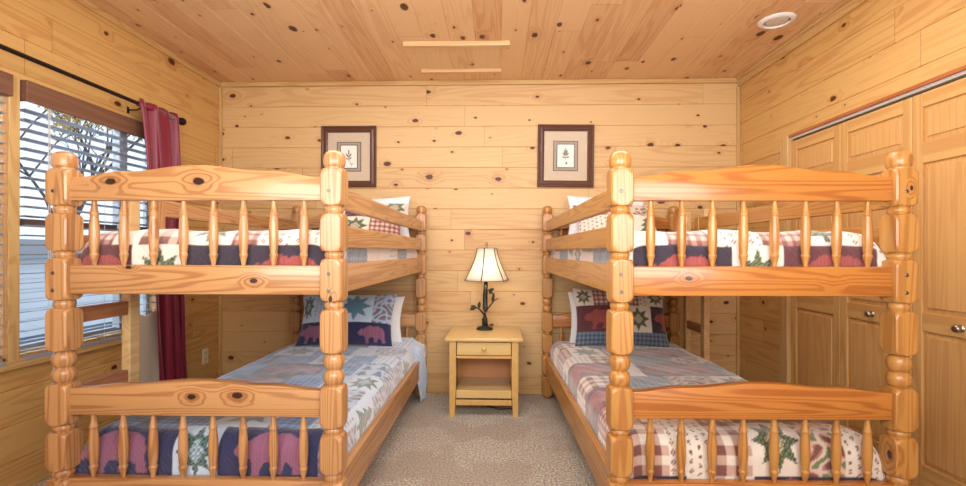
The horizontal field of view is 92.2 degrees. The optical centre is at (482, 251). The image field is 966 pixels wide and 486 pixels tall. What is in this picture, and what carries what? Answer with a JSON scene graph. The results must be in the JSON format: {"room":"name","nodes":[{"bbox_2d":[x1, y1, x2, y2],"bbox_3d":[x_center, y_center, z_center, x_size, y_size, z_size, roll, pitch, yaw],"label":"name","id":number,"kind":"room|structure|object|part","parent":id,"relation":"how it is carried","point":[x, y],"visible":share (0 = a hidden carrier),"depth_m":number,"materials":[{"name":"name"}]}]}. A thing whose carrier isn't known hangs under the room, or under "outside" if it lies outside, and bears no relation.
{"room":"dormitory","nodes":[
{"label":"dormitory","id":0,"kind":"room"},
{"bbox_2d":[0,0,218,485],"bbox_3d":[-2.264,-0.141,1.254,0.090,2.550,5.081,0,0,2],"label":"wall","id":1,"kind":"structure","parent":0,"point":[66,35],"depth_m":2.60,"materials":[{"name":"brown wood"}]},
{"bbox_2d":[0,96,5,361],"bbox_3d":[-2.252,-0.146,1.681,0.090,1.300,0.915,0,0,2],"label":"window","id":2,"kind":"structure","parent":1,"relation":"in","point":[2,98],"depth_m":2.13,"materials":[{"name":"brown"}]},
{"bbox_2d":[0,70,12,366],"bbox_3d":[-2.204,-0.146,1.682,0.075,1.331,0.900,0,0,2],"label":"window blind","id":3,"kind":"object","parent":2,"relation":"attached to","point":[6,79],"visible":1,"depth_m":2.10,"materials":[{"name":"brown wood"}]},
{"bbox_2d":[6,76,19,361],"bbox_3d":[-2.197,-0.141,2.162,0.034,1.350,0.050,0,0,2],"label":"trim","id":4,"kind":"structure","parent":1,"relation":"attached to","point":[13,102],"depth_m":2.16,"materials":[{"name":"brown wood"}]},
{"bbox_2d":[8,468,51,485],"bbox_3d":[-2.215,1.106,1.242,0.014,0.055,5.059,0,0,2],"label":"baseboard","id":5,"kind":"structure","parent":1,"relation":"attached to","point":[30,480],"depth_m":2.25,"materials":[{"name":"brown wood"}]},
{"bbox_2d":[0,339,121,372],"bbox_3d":[-2.194,0.528,2.162,0.042,0.042,2.000,0,0,2],"label":"trim","id":6,"kind":"structure","parent":1,"relation":"attached to","point":[21,363],"depth_m":2.27,"materials":[{"name":"brown wood"}]},
{"bbox_2d":[19,102,155,357],"bbox_3d":[-2.225,-0.146,2.651,0.090,1.300,0.925,0,0,2],"label":"window","id":7,"kind":"structure","parent":1,"relation":"in","point":[34,268],"depth_m":2.40,"materials":[{"name":"white glass"}]},
{"bbox_3d":[-2.253,-0.144,2.651,0.033,0.035,0.855,0,0,2],"label":"meeting rail","id":8,"kind":"part","parent":7,"relation":"part of","materials":[{"name":"brown paint"}]},
{"bbox_2d":[19,80,155,360],"bbox_3d":[-2.177,-0.146,2.649,0.075,1.331,0.915,0,0,2],"label":"window blind","id":9,"kind":"object","parent":7,"relation":"attached to","point":[31,92],"visible":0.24,"depth_m":2.45,"materials":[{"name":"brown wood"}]},
{"bbox_3d":[-2.159,-0.336,2.309,0.002,0.800,0.003,0,0,2],"label":"pull cord","id":10,"kind":"part","parent":9,"relation":"part of","materials":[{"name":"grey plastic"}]},
{"bbox_3d":[-2.159,-0.311,2.319,0.002,0.850,0.003,0,0,2],"label":"pull cord","id":11,"kind":"part","parent":9,"relation":"part of","materials":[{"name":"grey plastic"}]},
{"bbox_3d":[-2.184,0.511,2.649,0.052,0.018,0.891,0,0,2],"label":"rail","id":12,"kind":"part","parent":9,"relation":"part of","materials":[{"name":"grey"}]},
{"bbox_3d":[-2.157,-0.121,2.649,0.002,1.250,0.661,0,0,2],"label":"ladder cord","id":13,"kind":"part","parent":9,"relation":"part of","materials":[{"name":"grey plastic"}]},
{"bbox_2d":[0,44,186,125],"bbox_3d":[-2.136,-0.884,2.094,0.116,0.076,2.266,0,0,2],"label":"curtain rod","id":14,"kind":"object","parent":1,"relation":"attached to","point":[182,121],"visible":0.8,"depth_m":2.37,"materials":[{"name":"black metal"}]},
{"bbox_3d":[-2.105,-0.896,2.060,0.022,0.021,2.200,0,0,2],"label":"rod","id":15,"kind":"part","parent":14,"relation":"part of","materials":[{"name":"black metal"}]},
{"bbox_2d":[136,98,187,381],"bbox_3d":[-2.089,0.087,3.027,0.104,2.033,0.446,0,0,2],"label":"curtain","id":16,"kind":"object","parent":14,"relation":"hanging from","point":[162,331],"visible":0.47,"depth_m":3.02,"materials":[{"name":"red fabric"}]},
{"bbox_2d":[74,0,220,86],"bbox_3d":[-2.208,-1.358,1.244,0.018,0.040,5.063,0,0,2],"label":"trim","id":17,"kind":"structure","parent":1,"relation":"attached to","point":[85,3],"depth_m":2.94,"materials":[{"name":"brown wood"}]},
{"bbox_2d":[202,348,207,364],"bbox_3d":[-2.151,0.812,3.601,0.008,0.116,0.072,0,0,2],"label":"wall outlet","id":18,"kind":"object","parent":1,"relation":"attached to","point":[204,351],"visible":1,"depth_m":3.59,"materials":[{"name":"beige plastic"}]},
{"bbox_2d":[33,393,597,485],"bbox_3d":[-0.136,1.188,1.195,4.374,0.100,5.281,0,0,2],"label":"floor","id":19,"kind":"structure","parent":0,"point":[482,445],"depth_m":2.70,"materials":[{"name":"beige carpet"}]},
{"bbox_2d":[45,150,426,485],"bbox_3d":[-0.997,0.388,2.653,1.058,1.496,2.060,0,0,1],"label":"bunk bed","id":20,"kind":"object","parent":19,"relation":"on","point":[67,400],"visible":0.74,"depth_m":1.65,"materials":[{"name":"brown wood"}]},
{"bbox_3d":[-1.510,0.387,1.675,0.078,1.496,0.078,0,0,1],"label":"post","id":21,"kind":"part","parent":20,"relation":"part of","materials":[{"name":"brown wood"}]},
{"bbox_2d":[53,201,139,415],"bbox_3d":[-1.565,0.415,1.902,0.040,1.440,0.375,0,0,2],"label":"ladder","id":22,"kind":"object","parent":20,"relation":"attached to","point":[128,308],"visible":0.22,"depth_m":2.03,"materials":[{"name":"brown wood"}]},
{"bbox_3d":[-1.019,0.100,1.664,0.940,0.104,0.038,0,0,1],"label":"rail","id":23,"kind":"part","parent":20,"relation":"part of","materials":[{"name":"brown wood"}]},
{"bbox_3d":[-1.021,0.865,1.664,0.940,0.113,0.038,0,0,1],"label":"rail","id":24,"kind":"part","parent":20,"relation":"part of","materials":[{"name":"brown wood"}]},
{"bbox_3d":[-1.481,-0.200,2.863,0.028,0.080,1.535,0,0,1],"label":"guard rail","id":25,"kind":"part","parent":20,"relation":"part of","materials":[{"name":"brown wood"}]},
{"bbox_2d":[76,337,426,476],"bbox_3d":[-0.964,0.891,2.654,1.016,0.466,1.948,0,0,1],"label":"quilt","id":26,"kind":"object","parent":20,"relation":"on","point":[372,373],"visible":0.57,"depth_m":1.81,"materials":[{"name":"fabric"}]},
{"bbox_2d":[295,294,396,345],"bbox_3d":[-0.992,0.496,3.394,0.702,0.360,0.231,0,0,-1],"label":"pillow sham","id":27,"kind":"object","parent":26,"relation":"on","point":[369,316],"visible":0.73,"depth_m":3.33,"materials":[{"name":"fabric"}]},
{"bbox_2d":[303,296,404,341],"bbox_3d":[-0.993,0.516,3.520,0.800,0.349,0.164,0,0,6],"label":"pillow","id":28,"kind":"object","parent":26,"relation":"on","point":[396,315],"visible":0.05,"depth_m":3.49,"materials":[{"name":"white fabric"}]},
{"bbox_3d":[-1.464,0.387,3.655,0.078,1.496,0.078,0,0,1],"label":"post","id":29,"kind":"part","parent":20,"relation":"part of","materials":[{"name":"brown wood"}]},
{"bbox_3d":[-0.530,0.389,1.653,0.078,1.496,0.078,0,0,1],"label":"post","id":30,"kind":"part","parent":20,"relation":"part of","materials":[{"name":"brown wood"}]},
{"bbox_3d":[-0.508,0.881,2.642,0.034,0.142,1.930,0,0,1],"label":"rail","id":31,"kind":"part","parent":20,"relation":"part of","materials":[{"name":"brown wood"}]},
{"bbox_3d":[-0.506,-0.198,2.642,0.028,0.080,1.930,0,0,1],"label":"guard rail","id":32,"kind":"part","parent":20,"relation":"part of","materials":[{"name":"brown wood"}]},
{"bbox_3d":[-0.506,-0.057,2.642,0.028,0.083,1.930,0,0,1],"label":"guard rail","id":33,"kind":"part","parent":20,"relation":"part of","materials":[{"name":"brown wood"}]},
{"bbox_3d":[-0.506,0.099,2.642,0.034,0.107,1.930,0,0,1],"label":"rail","id":34,"kind":"part","parent":20,"relation":"part of","materials":[{"name":"brown wood"}]},
{"bbox_3d":[-0.484,0.389,3.632,0.078,1.496,0.078,0,0,1],"label":"post","id":35,"kind":"part","parent":20,"relation":"part of","materials":[{"name":"brown wood"}]},
{"bbox_2d":[445,326,522,416],"bbox_3d":[0.012,0.866,3.443,0.536,0.545,0.555,0,0,2],"label":"nightstand","id":36,"kind":"object","parent":19,"relation":"on","point":[482,364],"visible":0.99,"depth_m":3.20,"materials":[{"name":"brown wood"}]},
{"bbox_3d":[-0.208,0.878,3.220,0.045,0.520,0.045,0,0,2],"label":"leg","id":37,"kind":"part","parent":36,"relation":"part of","materials":[{"name":"brown wood"}]},
{"bbox_3d":[-0.205,0.813,3.417,0.016,0.390,0.360,0,0,2],"label":"panel","id":38,"kind":"part","parent":36,"relation":"part of","materials":[{"name":"brown wood"}]},
{"bbox_3d":[-0.198,0.878,3.614,0.045,0.520,0.045,0,0,2],"label":"leg","id":39,"kind":"part","parent":36,"relation":"part of","materials":[{"name":"brown wood"}]},
{"bbox_3d":[0.006,0.728,3.214,0.380,0.020,0.022,0,0,2],"label":"drawer rail","id":40,"kind":"part","parent":36,"relation":"part of","materials":[{"name":"brown wood"}]},
{"bbox_2d":[456,377,511,398],"bbox_3d":[0.011,0.983,3.400,0.384,0.054,0.402,0,0,2],"label":"shelf","id":41,"kind":"object","parent":36,"relation":"attached to","point":[468,387],"depth_m":3.32,"materials":[{"name":"brown wood"}]},
{"bbox_3d":[0.011,0.670,3.384,0.374,0.088,0.374,0,0,2],"label":"drawer","id":42,"kind":"part","parent":36,"relation":"part of","materials":[{"name":"brown wood"}]},
{"bbox_3d":[0.017,0.813,3.607,0.394,0.390,0.012,0,0,2],"label":"panel","id":43,"kind":"part","parent":36,"relation":"part of","materials":[{"name":"brown wood"}]},
{"bbox_2d":[464,242,508,330],"bbox_3d":[0.029,0.259,3.546,0.340,0.668,0.346,0,0,2],"label":"table lamp","id":44,"kind":"object","parent":36,"relation":"on","point":[486,267],"visible":1,"depth_m":3.48,"materials":[{"name":"white fabric"}]},
{"bbox_3d":[0.030,0.096,3.546,0.331,0.246,0.337,0,0,2],"label":"lamp shade","id":45,"kind":"part","parent":44,"relation":"part of","materials":[{"name":"white fabric"}]},
{"bbox_3d":[0.231,0.878,3.602,0.045,0.520,0.045,0,0,2],"label":"leg","id":46,"kind":"part","parent":36,"relation":"part of","materials":[{"name":"brown wood"}]},
{"bbox_3d":[0.220,0.878,3.208,0.045,0.520,0.045,0,0,2],"label":"leg","id":47,"kind":"part","parent":36,"relation":"part of","materials":[{"name":"brown wood"}]},
{"bbox_2d":[541,150,918,485],"bbox_3d":[0.982,0.392,2.630,1.058,1.496,2.060,0,0,0],"label":"bunk bed","id":48,"kind":"object","parent":19,"relation":"on","point":[810,193],"visible":0.84,"depth_m":1.62,"materials":[{"name":"brown wood"}]},
{"bbox_3d":[0.501,0.391,3.625,0.078,1.496,0.078,0,0,0],"label":"post","id":49,"kind":"part","parent":48,"relation":"part of","materials":[{"name":"brown wood"}]},
{"bbox_3d":[0.493,0.101,2.635,0.034,0.107,1.930,0,0,0],"label":"rail","id":50,"kind":"part","parent":48,"relation":"part of","materials":[{"name":"brown wood"}]},
{"bbox_3d":[0.493,-0.054,2.635,0.028,0.083,1.930,0,0,0],"label":"guard rail","id":51,"kind":"part","parent":48,"relation":"part of","materials":[{"name":"brown wood"}]},
{"bbox_3d":[0.491,0.883,2.635,0.034,0.142,1.930,0,0,0],"label":"rail","id":52,"kind":"part","parent":48,"relation":"part of","materials":[{"name":"brown wood"}]},
{"bbox_3d":[0.493,-0.196,2.635,0.028,0.080,1.930,0,0,0],"label":"guard rail","id":53,"kind":"part","parent":48,"relation":"part of","materials":[{"name":"brown wood"}]},
{"bbox_3d":[0.483,0.391,1.645,0.078,1.496,0.078,0,0,0],"label":"post","id":54,"kind":"part","parent":48,"relation":"part of","materials":[{"name":"brown wood"}]},
{"bbox_3d":[1.481,0.393,3.616,0.078,1.496,0.078,0,0,1],"label":"post","id":55,"kind":"part","parent":48,"relation":"part of","materials":[{"name":"brown wood"}]},
{"bbox_2d":[683,209,709,360],"bbox_3d":[1.558,0.421,3.403,0.040,1.440,0.370,0,0,2],"label":"ladder","id":56,"kind":"object","parent":48,"relation":"attached to","point":[703,328],"visible":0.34,"depth_m":3.26,"materials":[{"name":"brown wood"}]},
{"bbox_3d":[0.972,0.868,1.641,0.940,0.113,0.038,0,0,0],"label":"rail","id":57,"kind":"part","parent":48,"relation":"part of","materials":[{"name":"brown wood"}]},
{"bbox_3d":[0.974,0.104,1.641,0.940,0.104,0.038,0,0,0],"label":"rail","id":58,"kind":"part","parent":48,"relation":"part of","materials":[{"name":"brown wood"}]},
{"bbox_3d":[1.471,-0.194,2.429,0.028,0.080,1.535,0,0,1],"label":"guard rail","id":59,"kind":"part","parent":48,"relation":"part of","materials":[{"name":"brown wood"}]},
{"bbox_3d":[1.471,-0.053,2.429,0.028,0.083,1.535,0,0,1],"label":"guard rail","id":60,"kind":"part","parent":48,"relation":"part of","materials":[{"name":"brown wood"}]},
{"bbox_3d":[1.463,0.393,1.636,0.078,1.496,0.078,0,0,0],"label":"post","id":61,"kind":"part","parent":48,"relation":"part of","materials":[{"name":"brown wood"}]},
{"bbox_2d":[88,0,842,81],"bbox_3d":[-0.130,-1.413,1.195,4.194,0.080,5.081,0,0,2],"label":"ceiling","id":62,"kind":"structure","parent":0,"point":[227,40],"depth_m":2.92,"materials":[{"name":"brown wood"}]},
{"bbox_2d":[403,40,509,73],"bbox_3d":[-0.167,-1.359,3.268,0.702,0.030,0.485,0,0,2],"label":"attic hatch","id":63,"kind":"object","parent":62,"relation":"attached to","point":[432,57],"visible":1,"depth_m":3.25,"materials":[{"name":"brown wood"}]},
{"bbox_3d":[-0.173,-1.370,3.276,0.610,0.005,0.400,0,0,2],"label":"hatch panel","id":64,"kind":"part","parent":63,"relation":"part of","materials":[{"name":"beige wood"}]},
{"bbox_2d":[757,12,796,28],"bbox_3d":[1.742,-1.379,2.756,0.200,0.042,0.200,0,0,2],"label":"recessed light","id":65,"kind":"object","parent":62,"relation":"in","point":[777,20],"visible":0.93,"depth_m":2.74,"materials":[{"name":"white plastic"}]},
{"bbox_2d":[222,83,737,386],"bbox_3d":[-0.061,-0.137,3.780,4.174,2.550,0.090,0,0,2],"label":"wall","id":66,"kind":"structure","parent":0,"point":[465,154],"depth_m":3.73,"materials":[{"name":"brown wood"}]},
{"bbox_2d":[218,87,222,377],"bbox_3d":[-2.138,-0.102,3.781,0.022,2.471,0.022,0,0,2],"label":"trim","id":67,"kind":"structure","parent":66,"relation":"attached to","point":[220,88],"depth_m":3.77,"materials":[{"name":"brown wood"}]},
{"bbox_2d":[321,126,376,186],"bbox_3d":[-1.082,-0.766,3.746,0.445,0.492,0.030,0,0,2],"label":"framed picture","id":68,"kind":"object","parent":66,"relation":"attached to","point":[358,144],"visible":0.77,"depth_m":3.75,"materials":[{"name":"brown wood"}]},
{"bbox_2d":[341,146,356,167],"bbox_3d":[-1.082,-0.766,3.748,0.130,0.180,0.001,0,0,2],"label":"print","id":69,"kind":"object","parent":68,"relation":"attached to","point":[350,152],"depth_m":3.75},
{"bbox_2d":[221,78,737,86],"bbox_3d":[-0.060,-1.356,3.725,4.174,0.035,0.018,0,0,2],"label":"trim","id":70,"kind":"structure","parent":66,"relation":"attached to","point":[677,80],"depth_m":3.72,"materials":[{"name":"brown wood"}]},
{"bbox_2d":[412,386,553,393],"bbox_3d":[-0.065,1.110,3.728,4.130,0.055,0.014,0,0,2],"label":"baseboard","id":71,"kind":"structure","parent":66,"relation":"attached to","point":[430,389],"depth_m":3.72,"materials":[{"name":"brown wood"}]},
{"bbox_2d":[537,124,593,186],"bbox_3d":[0.658,-0.763,3.698,0.455,0.505,0.030,1,0,2],"label":"framed picture","id":72,"kind":"object","parent":66,"relation":"attached to","point":[565,155],"visible":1,"depth_m":3.70,"materials":[{"name":"brown wood"}]},
{"bbox_2d":[557,145,573,166],"bbox_3d":[0.658,-0.763,3.700,0.130,0.180,0.001,1,0,2],"label":"print","id":73,"kind":"object","parent":72,"relation":"attached to","point":[565,153],"depth_m":3.70},
{"bbox_2d":[736,87,739,376],"bbox_3d":[2.013,-0.079,3.666,0.022,2.441,0.022,0,0,2],"label":"trim","id":74,"kind":"structure","parent":66,"relation":"attached to","point":[737,88],"depth_m":3.65,"materials":[{"name":"brown wood"}]},
{"bbox_2d":[739,0,965,381],"bbox_3d":[2.233,-0.133,1.129,0.560,2.550,5.081,0,0,2],"label":"wall","id":75,"kind":"structure","parent":0,"point":[879,49],"depth_m":2.65,"materials":[{"name":"brown wood"}]},
{"bbox_2d":[780,136,793,382],"bbox_3d":[2.016,0.192,3.085,0.042,1.900,0.080,0,0,2],"label":"trim","id":76,"kind":"structure","parent":75,"relation":"attached to","point":[785,143],"depth_m":3.06,"materials":[{"name":"brown wood"}]},
{"bbox_2d":[736,0,866,86],"bbox_3d":[1.939,-1.334,1.128,0.032,0.070,5.063,0,0,2],"label":"trim","id":77,"kind":"structure","parent":75,"relation":"attached to","point":[845,7],"depth_m":2.89,"materials":[{"name":"brown wood"}]},
{"bbox_2d":[791,124,840,423],"bbox_3d":[2.027,0.205,2.826,0.030,1.850,0.430,0,0,2],"label":"door","id":78,"kind":"structure","parent":75,"relation":"in","point":[815,320],"depth_m":2.80,"materials":[{"name":"brown wood"}]},
{"bbox_3d":[2.025,-0.575,2.826,0.017,0.160,0.334,0,0,2],"label":"panel","id":79,"kind":"part","parent":78,"relation":"part of","materials":[{"name":"brown wood"}]},
{"bbox_3d":[2.024,-0.062,2.826,0.017,0.675,0.334,0,0,2],"label":"panel","id":80,"kind":"part","parent":78,"relation":"part of","materials":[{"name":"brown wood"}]},
{"bbox_3d":[2.022,0.662,2.826,0.017,0.605,0.334,0,0,2],"label":"panel","id":81,"kind":"part","parent":78,"relation":"part of","materials":[{"name":"brown wood"}]},
{"bbox_2d":[840,97,912,484],"bbox_3d":[1.997,0.205,2.385,0.064,1.850,0.447,0,0,2],"label":"door","id":82,"kind":"structure","parent":75,"relation":"in","point":[867,139],"depth_m":2.42,"materials":[{"name":"brown wood"}]},
{"bbox_3d":[2.011,-0.062,2.385,0.017,0.675,0.351,0,0,2],"label":"panel","id":83,"kind":"part","parent":82,"relation":"part of","materials":[{"name":"brown wood"}]},
{"bbox_3d":[2.010,0.662,2.385,0.017,0.605,0.351,0,0,2],"label":"panel","id":84,"kind":"part","parent":82,"relation":"part of","materials":[{"name":"brown wood"}]},
{"bbox_3d":[1.982,0.320,2.386,0.034,0.034,0.034,0,0,2],"label":"knob","id":85,"kind":"part","parent":82,"relation":"part of","materials":[{"name":"silver metal"}]},
{"bbox_3d":[2.014,0.205,2.385,0.029,1.850,0.347,0,0,2],"label":"rail","id":86,"kind":"part","parent":82,"relation":"part of","materials":[{"name":"brown wood"}]},
{"bbox_3d":[2.013,-0.575,2.385,0.017,0.160,0.351,0,0,2],"label":"panel","id":87,"kind":"part","parent":82,"relation":"part of","materials":[{"name":"brown wood"}]},
{"bbox_2d":[789,65,965,137],"bbox_3d":[2.015,-0.755,2.145,0.076,0.018,1.800,0,0,2],"label":"trim","id":88,"kind":"structure","parent":75,"relation":"attached to","point":[962,68],"depth_m":2.27,"materials":[{"name":"brown wood"}]},
{"bbox_2d":[790,70,965,139],"bbox_3d":[2.007,-0.738,2.145,0.041,0.016,1.800,0,0,2],"label":"trim","id":89,"kind":"structure","parent":75,"relation":"attached to","point":[962,74],"depth_m":2.29,"materials":[{"name":"silver metal"}]},
{"bbox_2d":[912,77,965,485],"bbox_3d":[1.985,0.205,1.938,0.064,1.850,0.442,0,0,2],"label":"door","id":90,"kind":"structure","parent":75,"relation":"in","point":[939,114],"depth_m":2.02,"materials":[{"name":"brown wood"}]},
{"bbox_3d":[1.999,-0.062,1.938,0.017,0.675,0.346,0,0,2],"label":"panel","id":91,"kind":"part","parent":90,"relation":"part of","materials":[{"name":"brown wood"}]},
{"bbox_3d":[1.998,0.662,1.938,0.017,0.605,0.346,0,0,2],"label":"panel","id":92,"kind":"part","parent":90,"relation":"part of","materials":[{"name":"brown wood"}]},
{"bbox_3d":[2.000,-0.575,1.938,0.017,0.160,0.346,0,0,2],"label":"panel","id":93,"kind":"part","parent":90,"relation":"part of","materials":[{"name":"brown wood"}]},
{"bbox_3d":[1.969,0.320,1.928,0.034,0.034,0.034,0,0,2],"label":"knob","id":94,"kind":"part","parent":90,"relation":"part of","materials":[{"name":"silver metal"}]},
{"bbox_3d":[0.981,0.818,2.631,0.904,0.215,1.890,0,0,0],"label":"mattress","id":95,"kind":"object","parent":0,"visible":0},
{"bbox_2d":[549,341,886,479],"bbox_3d":[0.981,0.777,2.631,0.952,0.232,1.949,0,0,1],"label":"quilt","id":96,"kind":"object","parent":95,"relation":"on","point":[585,370],"visible":0.57,"depth_m":1.75,"materials":[{"name":"fabric"}]},
{"bbox_2d":[568,291,576,342],"bbox_3d":[0.982,0.500,3.494,0.682,0.394,0.153,0,0,6],"label":"pillow","id":97,"kind":"object","parent":96,"relation":"on","point":[571,295],"visible":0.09,"depth_m":3.49,"materials":[{"name":"white fabric"}]},
{"bbox_2d":[572,288,669,346],"bbox_3d":[0.999,0.480,3.383,0.684,0.415,0.202,0,0,1],"label":"pillow sham","id":98,"kind":"object","parent":96,"relation":"on","point":[592,306],"visible":0.62,"depth_m":3.33,"materials":[{"name":"multicoloured fabric"}]},
{"bbox_3d":[-0.996,0.042,2.654,0.904,0.160,1.890,0,0,1],"label":"mattress","id":99,"kind":"object","parent":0,"visible":0},
{"bbox_2d":[77,229,417,264],"bbox_3d":[-0.997,-0.002,2.654,0.950,0.172,1.947,0,0,1],"label":"quilt","id":100,"kind":"object","parent":99,"relation":"on","point":[228,252],"visible":0.5,"depth_m":1.70,"materials":[{"name":"fabric"}]},
{"bbox_2d":[319,203,407,234],"bbox_3d":[-0.876,-0.224,3.365,0.621,0.276,0.244,0,0,2],"label":"pillow sham","id":101,"kind":"object","parent":100,"relation":"on","point":[354,220],"visible":0.28,"depth_m":3.27,"materials":[{"name":"multicoloured fabric"}]},
{"bbox_2d":[372,196,410,236],"bbox_3d":[-0.833,-0.244,3.480,0.596,0.365,0.190,0,0,-2],"label":"pillow","id":102,"kind":"object","parent":100,"relation":"on","point":[404,231],"visible":0.08,"depth_m":3.50,"materials":[{"name":"white fabric"}]},
{"bbox_3d":[0.983,0.046,2.631,0.904,0.160,1.890,0,0,0],"label":"mattress","id":103,"kind":"object","parent":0,"visible":0},
{"bbox_2d":[551,230,885,266],"bbox_3d":[0.983,0.001,2.630,0.950,0.173,1.946,0,0,1],"label":"quilt","id":104,"kind":"object","parent":103,"relation":"on","point":[665,252],"visible":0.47,"depth_m":1.67,"materials":[{"name":"fabric"}]},
{"bbox_2d":[567,196,643,234],"bbox_3d":[0.917,-0.245,3.451,0.587,0.362,0.188,0,0,7],"label":"pillow","id":105,"kind":"object","parent":104,"relation":"on","point":[572,200],"visible":0.12,"depth_m":3.47,"materials":[{"name":"white fabric"}]},
{"bbox_2d":[573,205,656,232],"bbox_3d":[0.954,-0.215,3.345,0.582,0.261,0.233,0,0,2],"label":"pillow sham","id":106,"kind":"object","parent":104,"relation":"on","point":[639,212],"visible":0.27,"depth_m":3.28,"materials":[{"name":"fabric"}]}
]}

